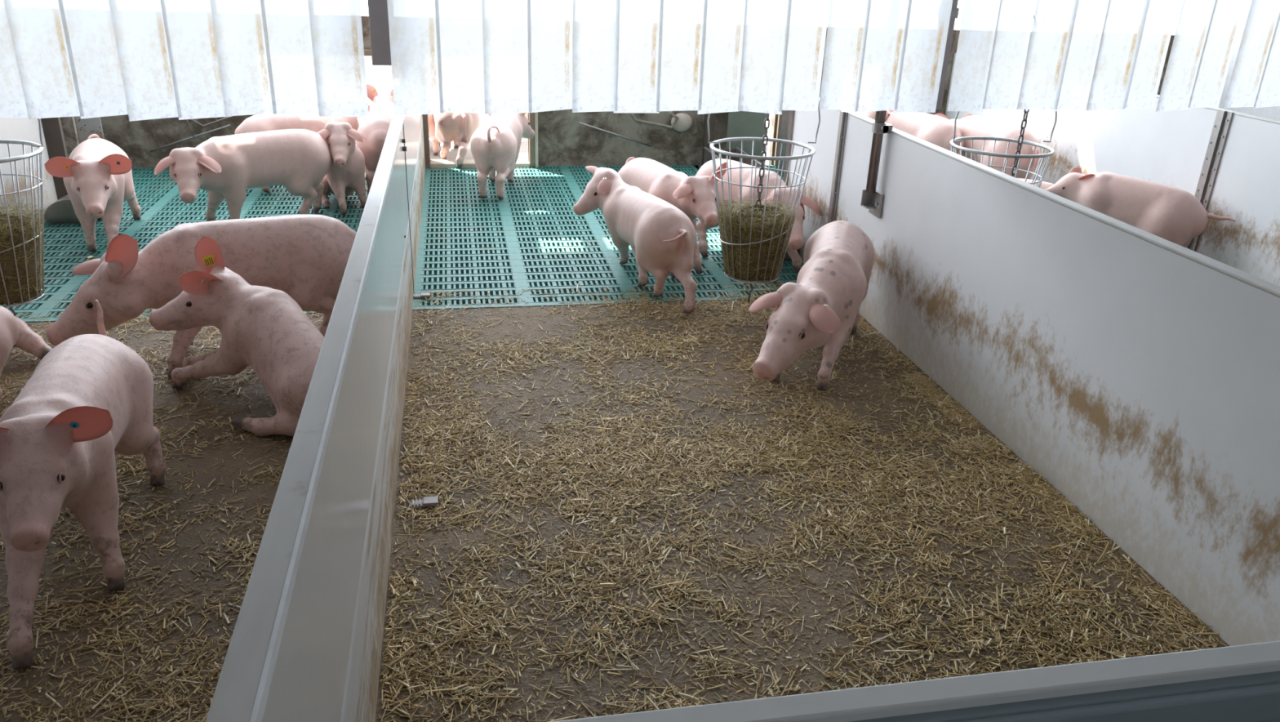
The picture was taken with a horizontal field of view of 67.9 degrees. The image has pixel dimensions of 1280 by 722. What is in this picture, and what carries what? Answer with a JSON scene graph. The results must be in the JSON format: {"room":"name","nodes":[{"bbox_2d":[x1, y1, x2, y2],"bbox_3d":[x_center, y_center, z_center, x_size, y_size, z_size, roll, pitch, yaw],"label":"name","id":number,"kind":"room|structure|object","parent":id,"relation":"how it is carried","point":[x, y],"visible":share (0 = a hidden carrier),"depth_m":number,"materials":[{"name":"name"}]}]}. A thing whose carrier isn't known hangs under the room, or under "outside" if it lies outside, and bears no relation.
{"room":"pig barn","nodes":[
{"label":"pig barn","id":0,"kind":"room"},
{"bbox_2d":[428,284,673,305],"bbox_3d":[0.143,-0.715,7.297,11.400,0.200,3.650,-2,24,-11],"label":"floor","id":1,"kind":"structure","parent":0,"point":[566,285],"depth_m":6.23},
{"bbox_2d":[0,56,1229,721],"bbox_3d":[-1.566,-3.582,13.106,26.000,0.252,33.000,-2,24,-11],"label":"floor","id":2,"kind":"structure","parent":0,"point":[428,576],"depth_m":3.44,"materials":[{"name":"concrete"}]},
{"bbox_2d":[0,305,18,399],"bbox_3d":[-2.904,0.080,3.443,0.409,0.579,1.202,20,29,35],"label":"pig","id":3,"kind":"object","parent":2,"relation":"on","point":[9,327],"visible":1,"depth_m":3.75},
{"bbox_2d":[0,117,57,225],"bbox_3d":[-3.484,-0.198,3.506,0.054,1.000,6.650,-2,24,-11],"label":"wall","id":4,"kind":"structure","parent":2,"relation":"on","point":[24,129],"depth_m":6.16,"materials":[{"name":"white plastic"}]},
{"bbox_2d":[12,316,52,359],"bbox_3d":[-3.171,-0.084,4.188,0.928,0.316,0.520,-18,30,-38],"label":"pig","id":5,"kind":"object","parent":2,"relation":"on","point":[28,340],"visible":0.52,"depth_m":4.33},
{"bbox_2d":[40,117,68,199],"bbox_3d":[-4.052,-1.586,6.553,0.120,1.100,0.040,-2,24,-11],"label":"board","id":6,"kind":"object","parent":2,"relation":"on","point":[52,129],"visible":0.21,"depth_m":6.57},
{"bbox_2d":[60,116,79,157],"bbox_3d":[-4.347,-1.881,7.085,0.200,1.200,0.040,-2,24,-11],"label":"board","id":7,"kind":"object","parent":2,"relation":"on","point":[68,126],"visible":0.02,"depth_m":7.15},
{"bbox_2d":[44,194,99,222],"bbox_3d":[-3.858,-1.050,6.506,0.340,0.160,0.220,-2,24,-11],"label":"bowl","id":8,"kind":"object","parent":2,"relation":"on","point":[62,211],"visible":0.42,"depth_m":6.40,"materials":[{"name":"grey metal"}]},
{"bbox_2d":[0,299,165,669],"bbox_3d":[-1.729,0.286,2.937,0.408,0.682,1.207,-5,24,-16],"label":"pig","id":9,"kind":"object","parent":2,"relation":"on","point":[90,397],"visible":1,"depth_m":2.71},
{"bbox_2d":[75,115,104,143],"bbox_3d":[-4.429,-1.953,7.624,0.180,0.900,0.023,-2,24,-11],"label":"board","id":10,"kind":"object","parent":2,"relation":"on","point":[86,127],"visible":0.31,"depth_m":7.65,"materials":[{"name":"grey concrete"}]},
{"bbox_2d":[44,133,141,252],"bbox_3d":[-3.397,-1.054,5.955,0.441,0.636,1.292,-10,26,-26],"label":"pig","id":11,"kind":"object","parent":2,"relation":"on","point":[97,174],"visible":0.99,"depth_m":5.69},
{"bbox_2d":[0,308,324,721],"bbox_3d":[-2.124,0.520,3.171,2.438,0.050,4.189,-2,24,-11],"label":"straw","id":12,"kind":"object","parent":2,"relation":"on","point":[185,676],"visible":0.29,"depth_m":2.79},
{"bbox_2d":[46,214,356,377],"bbox_3d":[-1.964,-0.337,4.393,1.378,0.657,0.466,-9,26,-25],"label":"pig","id":13,"kind":"object","parent":2,"relation":"on","point":[304,257],"visible":0.7,"depth_m":4.26},
{"bbox_2d":[149,236,324,435],"bbox_3d":[-1.556,-0.110,3.903,1.104,0.674,0.457,16,27,29],"label":"pig","id":14,"kind":"object","parent":2,"relation":"on","point":[264,329],"visible":0.78,"depth_m":3.84},
{"bbox_2d":[154,128,333,221],"bbox_3d":[-2.627,-1.221,6.421,0.512,0.626,1.266,19,28,34],"label":"pig","id":15,"kind":"object","parent":2,"relation":"on","point":[297,160],"visible":0.97,"depth_m":6.27},
{"bbox_2d":[234,104,369,193],"bbox_3d":[-2.627,-1.699,7.519,1.044,0.634,0.478,-18,30,-39],"label":"pig","id":16,"kind":"object","parent":2,"relation":"on","point":[270,122],"visible":0.28,"depth_m":7.27},
{"bbox_2d":[205,111,425,721],"bbox_3d":[-1.159,-0.580,4.602,0.072,0.993,8.090,-2,24,-11],"label":"wall","id":17,"kind":"structure","parent":2,"relation":"on","point":[305,644],"depth_m":2.04,"materials":[{"name":"grey plastic"}]},
{"bbox_2d":[550,640,1279,721],"bbox_3d":[0.756,0.844,1.430,2.435,0.980,0.070,-2,24,-11],"label":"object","id":18,"kind":"structure","parent":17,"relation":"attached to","point":[1236,682],"depth_m":1.19,"materials":[{"name":"grey metal"}]},
{"bbox_2d":[317,122,367,214],"bbox_3d":[-2.226,-1.448,6.963,0.388,0.642,0.822,-9,26,-24],"label":"pig","id":19,"kind":"object","parent":2,"relation":"on","point":[345,175],"visible":0.84,"depth_m":6.83},
{"bbox_2d":[355,84,394,194],"bbox_3d":[-2.009,-1.762,7.582,0.397,0.744,1.244,-2,24,-9],"label":"pig","id":20,"kind":"object","parent":2,"relation":"on","point":[375,128],"visible":0.45,"depth_m":7.08},
{"bbox_2d":[22,296,760,322],"bbox_3d":[-1.254,-0.273,5.159,4.940,0.024,0.035,-2,24,-11],"label":"trim","id":21,"kind":"structure","parent":2,"relation":"on","point":[735,298],"depth_m":5.26,"materials":[{"name":"teal plastic"}]},
{"bbox_2d":[383,68,439,155],"bbox_3d":[-2.226,-2.442,9.233,0.362,0.670,1.283,-9,26,-24],"label":"pig","id":22,"kind":"object","parent":2,"relation":"on","point":[387,73],"visible":0.06,"depth_m":8.84},
{"bbox_2d":[413,292,430,297],"bbox_3d":[-1.229,-0.367,5.331,0.100,0.016,0.044,-2,24,-11],"label":"bracket","id":23,"kind":"object","parent":2,"relation":"on","point":[426,294],"visible":0.91,"depth_m":5.32,"materials":[{"name":"silver metal"}]},
{"bbox_2d":[408,495,438,506],"bbox_3d":[-0.765,0.499,3.361,0.100,0.016,0.044,-2,24,-11],"label":"bracket","id":24,"kind":"object","parent":2,"relation":"on","point":[427,500],"visible":1,"depth_m":3.35,"materials":[{"name":"silver metal"}]},
{"bbox_2d":[432,112,479,168],"bbox_3d":[-1.792,-2.282,8.874,0.397,0.690,1.404,-8,25,-23],"label":"pig","id":25,"kind":"object","parent":2,"relation":"on","point":[459,128],"visible":0.47,"depth_m":8.43},
{"bbox_2d":[470,112,534,199],"bbox_3d":[-1.115,-1.742,7.723,0.382,0.658,1.185,4,23,4],"label":"pig","id":26,"kind":"object","parent":2,"relation":"on","point":[495,145],"visible":0.94,"depth_m":7.31},
{"bbox_2d":[414,280,796,307],"bbox_3d":[-0.058,-0.404,5.512,2.445,0.028,0.332,-2,24,-11],"label":"straw","id":27,"kind":"object","parent":2,"relation":"on","point":[780,282],"visible":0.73,"depth_m":5.47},
{"bbox_2d":[573,165,697,313],"bbox_3d":[-0.006,-0.740,5.554,0.377,0.608,1.218,-13,28,-32],"label":"pig","id":28,"kind":"object","parent":2,"relation":"on","point":[661,237],"visible":1,"depth_m":5.32},
{"bbox_2d":[617,156,727,278],"bbox_3d":[0.170,-0.982,6.017,0.363,0.699,1.219,-10,26,-26],"label":"pig","id":29,"kind":"object","parent":2,"relation":"on","point":[695,196],"visible":0.53,"depth_m":5.74},
{"bbox_2d":[702,113,715,165],"bbox_3d":[0.640,-2.309,8.638,0.060,1.100,0.140,-2,24,-11],"label":"board","id":30,"kind":"object","parent":2,"relation":"on","point":[712,118],"visible":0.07,"depth_m":8.69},
{"bbox_2d":[703,146,768,170],"bbox_3d":[0.819,-1.660,8.265,0.320,0.212,0.960,-2,24,-11],"label":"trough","id":31,"kind":"object","parent":2,"relation":"on","point":[708,153],"visible":0.24,"depth_m":8.57,"materials":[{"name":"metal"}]},
{"bbox_2d":[725,111,766,163],"bbox_3d":[0.978,-2.283,8.607,0.350,1.100,0.040,-2,24,-11],"label":"board","id":32,"kind":"object","parent":2,"relation":"on","point":[740,123],"visible":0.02,"depth_m":8.66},
{"bbox_2d":[695,158,821,282],"bbox_3d":[0.679,-0.935,6.090,0.460,0.591,1.113,-13,28,-31],"label":"pig","id":33,"kind":"object","parent":2,"relation":"on","point":[796,242],"visible":0.33,"depth_m":5.94},
{"bbox_2d":[775,110,789,175],"bbox_3d":[1.333,-2.198,8.440,0.160,1.100,0.040,-2,24,-11],"label":"board","id":34,"kind":"object","parent":2,"relation":"on","point":[784,124],"visible":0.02,"depth_m":8.49,"materials":[{"name":"metal"}]},
{"bbox_2d":[781,248,799,260],"bbox_3d":[0.908,-0.809,6.335,0.220,0.182,0.370,-2,24,-11],"label":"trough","id":35,"kind":"object","parent":2,"relation":"on","point":[787,257],"visible":0.02,"depth_m":6.21,"materials":[{"name":"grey metal"}]},
{"bbox_2d":[377,293,1219,721],"bbox_3d":[0.344,0.450,3.548,2.448,0.054,4.216,-2,24,-11],"label":"straw","id":36,"kind":"object","parent":2,"relation":"on","point":[428,426],"visible":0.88,"depth_m":3.30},
{"bbox_2d":[748,220,875,391],"bbox_3d":[0.860,-0.275,4.586,0.432,0.586,1.377,12,25,22],"label":"pig","id":37,"kind":"object","parent":2,"relation":"on","point":[823,306],"visible":1,"depth_m":4.32},
{"bbox_2d":[819,60,823,97],"bbox_3d":[1.430,-1.840,7.617,0.300,1.100,0.040,-2,24,-11],"label":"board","id":38,"kind":"object","parent":2,"relation":"on","point":[823,60],"visible":0.02,"depth_m":7.43,"materials":[{"name":"grey metal"}]},
{"bbox_2d":[863,110,890,120],"bbox_3d":[1.825,-1.940,8.391,0.819,0.692,0.333,9,24,16],"label":"pig","id":39,"kind":"object","parent":2,"relation":"on","point":[872,114],"visible":0.02,"depth_m":8.21},
{"bbox_2d":[884,110,963,155],"bbox_3d":[2.314,-1.810,8.171,0.413,0.660,1.245,-9,26,-25],"label":"pig","id":40,"kind":"object","parent":2,"relation":"on","point":[938,131],"visible":0.33,"depth_m":7.76},
{"bbox_2d":[934,113,1040,179],"bbox_3d":[2.787,-1.645,7.799,0.418,0.685,1.314,-6,25,-18],"label":"pig","id":41,"kind":"object","parent":2,"relation":"on","point":[970,125],"visible":0.35,"depth_m":7.38},
{"bbox_2d":[782,97,1279,645],"bbox_3d":[1.503,-0.270,4.043,0.121,1.050,5.220,-2,24,-11],"label":"wall","id":42,"kind":"structure","parent":2,"relation":"on","point":[1134,369],"depth_m":3.35,"materials":[{"name":"white plastic"}]},
{"bbox_2d":[860,110,893,217],"bbox_3d":[1.268,-2.014,4.516,0.084,2.700,0.125,-2,24,-11],"label":"bracket","id":43,"kind":"object","parent":42,"relation":"attached to","point":[872,199],"visible":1,"depth_m":4.94,"materials":[{"name":"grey metal"}]},
{"bbox_2d":[1017,177,1053,189],"bbox_3d":[2.561,-1.171,7.028,1.141,0.409,0.377,12,25,22],"label":"pig","id":44,"kind":"object","parent":2,"relation":"on","point":[1044,185],"visible":0.02,"depth_m":6.77},
{"bbox_2d":[857,314,1226,649],"bbox_3d":[1.478,0.406,3.762,0.140,0.039,3.964,-2,24,-11],"label":"straw","id":45,"kind":"object","parent":2,"relation":"on","point":[1036,491],"visible":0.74,"depth_m":3.55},
{"bbox_2d":[945,53,1279,286],"bbox_3d":[3.663,-0.875,5.635,0.080,1.050,7.770,-2,24,-11],"label":"wall","id":46,"kind":"structure","parent":2,"relation":"on","point":[1228,160],"depth_m":6.03,"materials":[{"name":"white plastic"}]},
{"bbox_2d":[1044,166,1235,248],"bbox_3d":[3.181,-0.874,6.143,1.123,0.608,0.376,21,30,37],"label":"pig","id":47,"kind":"object","parent":2,"relation":"on","point":[1172,214],"visible":0.62,"depth_m":5.96},
{"bbox_2d":[74,16,1174,169],"bbox_3d":[-0.171,-2.281,8.629,11.400,1.500,0.100,-2,24,-11],"label":"wall","id":48,"kind":"structure","parent":0,"point":[562,140],"depth_m":8.62,"materials":[{"name":"grey concrete"}]},
{"bbox_2d":[149,124,231,152],"bbox_3d":[-3.768,-1.872,7.974,0.666,0.237,0.059,-2,24,-11],"label":"rod","id":49,"kind":"object","parent":48,"relation":"attached to","point":[227,125],"visible":1,"depth_m":7.95,"materials":[{"name":"metal"}]},
{"bbox_2d":[186,115,233,137],"bbox_3d":[-3.616,-1.992,7.919,0.556,0.257,0.016,-2,24,-11],"label":"stay","id":50,"kind":"object","parent":49,"relation":"attached to","point":[224,118],"visible":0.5,"depth_m":7.92,"materials":[{"name":"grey metal"}]},
{"bbox_2d":[253,48,371,115],"bbox_3d":[-2.622,-2.157,8.166,1.305,1.010,0.210,-2,24,-11],"label":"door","id":51,"kind":"structure","parent":48,"relation":"in","point":[367,52],"depth_m":7.95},
{"bbox_2d":[422,112,537,168],"bbox_3d":[-1.414,-2.208,8.390,1.005,1.010,0.210,-2,24,-11],"label":"door frame","id":52,"kind":"structure","parent":48,"relation":"in","point":[532,162],"depth_m":8.47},
{"bbox_2d":[578,121,651,146],"bbox_3d":[-0.226,-2.055,8.618,0.675,0.227,0.059,-2,24,-11],"label":"rod","id":53,"kind":"object","parent":48,"relation":"attached to","point":[580,122],"visible":1,"depth_m":8.59,"materials":[{"name":"metal"}]},
{"bbox_2d":[628,111,678,145],"bbox_3d":[0.118,-2.122,8.625,0.474,0.331,0.028,-2,24,-11],"label":"pipe","id":54,"kind":"object","parent":53,"relation":"attached to","point":[671,113],"visible":0.81,"depth_m":8.61,"materials":[{"name":"grey metal"}]},
{"bbox_2d":[671,112,692,131],"bbox_3d":[0.381,-2.181,8.697,0.204,0.170,0.068,-2,24,-11],"label":"ball","id":55,"kind":"object","parent":48,"relation":"attached to","point":[684,122],"visible":1,"depth_m":8.67,"materials":[{"name":"white plastic"}]},
{"bbox_2d":[360,0,1183,35],"bbox_3d":[-0.108,-3.906,7.918,11.200,2.050,0.020,-2,24,-11],"label":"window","id":56,"kind":"structure","parent":48,"relation":"in","point":[363,3],"depth_m":8.84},
{"bbox_2d":[773,57,824,166],"bbox_3d":[1.818,-2.346,8.990,1.105,1.010,0.210,-2,24,-11],"label":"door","id":57,"kind":"structure","parent":48,"relation":"in","point":[778,115],"depth_m":8.91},
{"bbox_2d":[949,16,1057,187],"bbox_3d":[1.962,-1.108,5.191,0.542,1.562,0.542,9,24,15],"label":"basket","id":58,"kind":"object","parent":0,"point":[952,142],"visible":0.27,"depth_m":5.15,"materials":[{"name":"metal"}]},
{"bbox_2d":[1011,109,1029,177],"bbox_3d":[2.114,-2.006,4.829,0.068,2.719,0.031,-2,24,-11],"label":"hanging chain","id":59,"kind":"object","parent":58,"relation":"attached to","point":[1025,112],"visible":0.34,"depth_m":5.17,"materials":[{"name":"metal"}]},
{"bbox_2d":[1217,0,1279,120],"bbox_3d":[6.583,-1.164,4.028,0.100,3.550,11.750,-2,24,-11],"label":"wall","id":60,"kind":"structure","parent":0,"point":[1273,112],"depth_m":8.79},
{"bbox_3d":[0.996,-2.566,2.272,11.400,0.030,11.750,-2,24,-11],"label":"ceiling","id":61,"kind":"structure","parent":0,"visible":0},
{"bbox_2d":[367,0,391,66],"bbox_3d":[-1.047,-2.143,3.642,0.100,1.940,0.067,-2,24,-11],"label":"post","id":62,"kind":"object","parent":61,"relation":"hanging from","point":[377,9],"visible":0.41,"depth_m":3.95,"materials":[{"name":"grey metal"}]},
{"bbox_2d":[755,113,769,208],"bbox_3d":[0.694,-1.995,4.521,0.091,2.593,0.029,-11,26,-27],"label":"hanging chain","id":63,"kind":"object","parent":61,"relation":"hanging from","point":[765,135],"visible":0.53,"depth_m":4.92,"materials":[{"name":"metal"}]},
{"bbox_2d":[706,99,820,302],"bbox_3d":[0.627,-1.039,4.915,0.542,1.562,0.542,9,24,15],"label":"basket","id":64,"kind":"object","parent":63,"relation":"hanging from","point":[741,156],"visible":0.74,"depth_m":4.95,"materials":[{"name":"metal"}]},
{"bbox_2d":[715,195,799,285],"bbox_3d":[0.612,-0.642,5.088,0.442,0.438,0.427,10,25,18],"label":"hay","id":65,"kind":"object","parent":64,"relation":"in","point":[746,211],"visible":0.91,"depth_m":4.97},
{"bbox_2d":[935,0,959,109],"bbox_3d":[1.442,-2.172,4.141,0.067,2.100,0.072,-2,24,-11],"label":"post","id":66,"kind":"object","parent":61,"relation":"hanging from","point":[954,11],"visible":0.33,"depth_m":4.43,"materials":[{"name":"metal"}]},
{"bbox_3d":[0.661,-3.005,3.427,7.400,0.100,0.040,-2,24,-11],"label":"rail","id":67,"kind":"object","parent":61,"relation":"attached to","visible":0},
{"bbox_2d":[0,0,28,117],"bbox_3d":[-2.429,-1.900,3.299,0.198,2.079,0.007,-6,25,-18],"label":"curtain strip","id":68,"kind":"object","parent":67,"relation":"hanging from","point":[12,102],"visible":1,"depth_m":3.66,"materials":[{"name":"plastic"}]},
{"bbox_2d":[3,0,79,119],"bbox_3d":[-2.248,-1.902,3.317,0.196,2.077,0.007,-5,24,-16],"label":"curtain strip","id":69,"kind":"object","parent":67,"relation":"hanging from","point":[36,28],"visible":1,"depth_m":3.63,"materials":[{"name":"plastic"}]},
{"bbox_2d":[57,0,128,119],"bbox_3d":[-2.074,-1.916,3.365,0.198,2.078,0.008,-6,25,-19],"label":"curtain strip","id":70,"kind":"object","parent":67,"relation":"hanging from","point":[87,24],"visible":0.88,"depth_m":3.68,"materials":[{"name":"plastic"}]},
{"bbox_2d":[108,0,177,121],"bbox_3d":[-1.894,-1.914,3.384,0.196,2.084,0.007,-5,24,-16],"label":"curtain strip","id":71,"kind":"object","parent":67,"relation":"hanging from","point":[138,25],"visible":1,"depth_m":3.70,"materials":[{"name":"plastic"}]},
{"bbox_2d":[160,0,231,119],"bbox_3d":[-1.719,-1.930,3.431,0.198,2.080,0.007,-6,25,-19],"label":"curtain strip","id":72,"kind":"object","parent":67,"relation":"hanging from","point":[188,27],"visible":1,"depth_m":3.74,"materials":[{"name":"plastic"}]},
{"bbox_2d":[209,0,273,116],"bbox_3d":[-1.539,-1.939,3.446,0.196,2.063,0.007,-5,24,-16],"label":"curtain strip","id":73,"kind":"object","parent":67,"relation":"hanging from","point":[240,26],"visible":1,"depth_m":3.76,"materials":[{"name":"plastic"}]},
{"bbox_2d":[263,0,319,115],"bbox_3d":[-1.364,-1.954,3.493,0.196,2.061,0.008,-5,24,-16],"label":"curtain strip","id":74,"kind":"object","parent":67,"relation":"hanging from","point":[293,89],"visible":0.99,"depth_m":3.81,"materials":[{"name":"plastic"}]},
{"bbox_2d":[307,0,368,117],"bbox_3d":[-1.184,-1.952,3.513,0.198,2.068,0.006,-6,25,-19],"label":"curtain strip","id":75,"kind":"object","parent":67,"relation":"hanging from","point":[335,25],"visible":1,"depth_m":3.83,"materials":[{"name":"plastic"}]},
{"bbox_2d":[386,0,443,115],"bbox_3d":[-0.886,-1.970,3.566,0.201,2.056,0.007,-5,24,-16],"label":"curtain strip","id":76,"kind":"object","parent":67,"relation":"hanging from","point":[414,27],"visible":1,"depth_m":3.88,"materials":[{"name":"plastic"}]},
{"bbox_2d":[438,0,484,113],"bbox_3d":[-0.708,-1.986,3.614,0.201,2.052,0.009,-5,24,-16],"label":"curtain strip","id":77,"kind":"object","parent":67,"relation":"hanging from","point":[460,21],"visible":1,"depth_m":3.93,"materials":[{"name":"plastic"}]},
{"bbox_2d":[481,0,532,114],"bbox_3d":[-0.523,-1.989,3.632,0.201,2.049,0.007,-5,24,-16],"label":"curtain strip","id":78,"kind":"object","parent":67,"relation":"hanging from","point":[504,22],"visible":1,"depth_m":3.94,"materials":[{"name":"plastic"}]},
{"bbox_2d":[527,0,573,113],"bbox_3d":[-0.344,-2.004,3.680,0.201,2.046,0.008,-5,24,-16],"label":"curtain strip","id":79,"kind":"object","parent":67,"relation":"hanging from","point":[551,20],"visible":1,"depth_m":3.99,"materials":[{"name":"plastic"}]},
{"bbox_2d":[572,0,620,112],"bbox_3d":[-0.160,-2.008,3.698,0.201,2.041,0.009,-5,24,-16],"label":"curtain strip","id":80,"kind":"object","parent":67,"relation":"hanging from","point":[596,23],"visible":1,"depth_m":4.01,"materials":[{"name":"plastic"}]},
{"bbox_2d":[613,0,663,113],"bbox_3d":[0.019,-2.019,3.748,0.201,2.047,0.008,0,23,-5],"label":"curtain strip","id":81,"kind":"object","parent":67,"relation":"hanging from","point":[641,21],"visible":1,"depth_m":4.06,"materials":[{"name":"plastic"}]},
{"bbox_2d":[659,0,707,111],"bbox_3d":[0.204,-2.025,3.765,0.201,2.038,0.009,0,23,-5],"label":"curtain strip","id":82,"kind":"object","parent":67,"relation":"hanging from","point":[684,21],"visible":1,"depth_m":4.08,"materials":[{"name":"plastic"}]},
{"bbox_2d":[697,0,745,114],"bbox_3d":[0.383,-2.034,3.814,0.202,2.047,0.006,-6,25,-18],"label":"curtain strip","id":83,"kind":"object","parent":67,"relation":"hanging from","point":[725,21],"visible":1,"depth_m":4.12,"materials":[{"name":"plastic"}]},
{"bbox_2d":[737,0,791,115],"bbox_3d":[0.568,-2.037,3.834,0.201,2.045,0.008,0,23,-5],"label":"curtain strip","id":84,"kind":"object","parent":67,"relation":"hanging from","point":[766,23],"visible":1,"depth_m":4.14,"materials":[{"name":"plastic"}]},
{"bbox_2d":[782,0,829,111],"bbox_3d":[0.747,-2.057,3.879,0.202,2.033,0.007,-6,25,-18],"label":"curtain strip","id":85,"kind":"object","parent":67,"relation":"hanging from","point":[808,18],"visible":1,"depth_m":4.19,"materials":[{"name":"plastic"}]},
{"bbox_2d":[818,0,871,111],"bbox_3d":[0.931,-2.059,3.899,0.202,2.032,0.008,-6,25,-18],"label":"curtain strip","id":86,"kind":"object","parent":67,"relation":"hanging from","point":[848,20],"visible":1,"depth_m":4.20,"materials":[{"name":"plastic"}]},
{"bbox_2d":[853,0,911,112],"bbox_3d":[1.110,-2.069,3.947,0.201,2.039,0.007,0,23,-5],"label":"curtain strip","id":87,"kind":"object","parent":67,"relation":"hanging from","point":[889,20],"visible":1,"depth_m":4.25,"materials":[{"name":"plastic"}]},
{"bbox_2d":[893,0,952,112],"bbox_3d":[1.295,-2.072,3.967,0.201,2.036,0.007,0,23,-5],"label":"curtain strip","id":88,"kind":"object","parent":67,"relation":"hanging from","point":[929,20],"visible":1,"depth_m":4.27,"materials":[{"name":"plastic"}]},
{"bbox_2d":[947,0,1000,111],"bbox_3d":[1.543,-2.086,4.012,0.199,2.030,0.008,-6,25,-18],"label":"curtain strip","id":89,"kind":"object","parent":67,"relation":"hanging from","point":[980,17],"visible":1,"depth_m":4.32,"materials":[{"name":"plastic"}]},
{"bbox_2d":[982,0,1036,109],"bbox_3d":[1.719,-2.104,4.057,0.199,2.021,0.008,-6,25,-18],"label":"curtain strip","id":90,"kind":"object","parent":67,"relation":"hanging from","point":[1015,17],"visible":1,"depth_m":4.36,"materials":[{"name":"plastic"}]},
{"bbox_2d":[1017,0,1079,109],"bbox_3d":[1.901,-2.107,4.075,0.197,2.017,0.006,0,23,-5],"label":"curtain strip","id":91,"kind":"object","parent":67,"relation":"hanging from","point":[1054,20],"visible":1,"depth_m":4.37,"materials":[{"name":"plastic"}]},
{"bbox_2d":[1051,0,1109,111],"bbox_3d":[2.076,-2.116,4.124,0.197,2.026,0.006,-5,24,-16],"label":"curtain strip","id":92,"kind":"object","parent":67,"relation":"hanging from","point":[1091,15],"visible":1,"depth_m":4.42,"materials":[{"name":"plastic"}]},
{"bbox_2d":[1085,0,1150,111],"bbox_3d":[2.257,-2.120,4.143,0.197,2.022,0.008,0,23,-5],"label":"curtain strip","id":93,"kind":"object","parent":67,"relation":"hanging from","point":[1125,20],"visible":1,"depth_m":4.44,"materials":[{"name":"plastic"}]},
{"bbox_2d":[1120,0,1179,110],"bbox_3d":[2.432,-2.136,4.189,0.197,2.017,0.008,-5,24,-16],"label":"curtain strip","id":94,"kind":"object","parent":67,"relation":"hanging from","point":[1161,15],"visible":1,"depth_m":4.49,"materials":[{"name":"plastic"}]},
{"bbox_2d":[1155,0,1215,111],"bbox_3d":[2.614,-2.135,4.208,0.197,2.021,0.007,-5,24,-16],"label":"curtain strip","id":95,"kind":"object","parent":67,"relation":"hanging from","point":[1195,15],"visible":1,"depth_m":4.50,"materials":[{"name":"plastic"}]},
{"bbox_2d":[1187,0,1247,107],"bbox_3d":[2.789,-2.155,4.254,0.199,2.008,0.009,-6,25,-18],"label":"curtain strip","id":96,"kind":"object","parent":67,"relation":"hanging from","point":[1227,15],"visible":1,"depth_m":4.55,"materials":[{"name":"plastic"}]},
{"bbox_2d":[1222,0,1279,107],"bbox_3d":[2.971,-2.160,4.270,0.197,2.001,0.007,-5,24,-16],"label":"curtain strip","id":97,"kind":"object","parent":67,"relation":"hanging from","point":[1263,15],"visible":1,"depth_m":4.56,"materials":[{"name":"plastic"}]},
{"bbox_2d":[1253,13,1279,108],"bbox_3d":[3.146,-2.173,4.318,0.199,2.003,0.008,-6,25,-18],"label":"curtain strip","id":98,"kind":"object","parent":67,"relation":"hanging from","point":[1268,91],"visible":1,"depth_m":4.65,"materials":[{"name":"plastic"}]},
{"bbox_3d":[-2.933,-1.840,3.849,0.035,2.594,0.050,-2,24,-11],"label":"chain","id":99,"kind":"object","parent":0,"visible":0},
{"bbox_2d":[0,118,44,315],"bbox_3d":[-2.969,-0.872,4.254,0.542,1.562,0.542,9,24,15],"label":"basket","id":100,"kind":"object","parent":99,"relation":"hanging from","point":[40,147],"visible":0.77,"depth_m":4.38,"materials":[{"name":"metal"}]},
{"bbox_2d":[0,198,45,308],"bbox_3d":[-2.982,-0.491,4.420,0.447,0.467,0.441,2,23,-1],"label":"hay","id":101,"kind":"object","parent":100,"relation":"in","point":[7,263],"visible":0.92,"depth_m":4.36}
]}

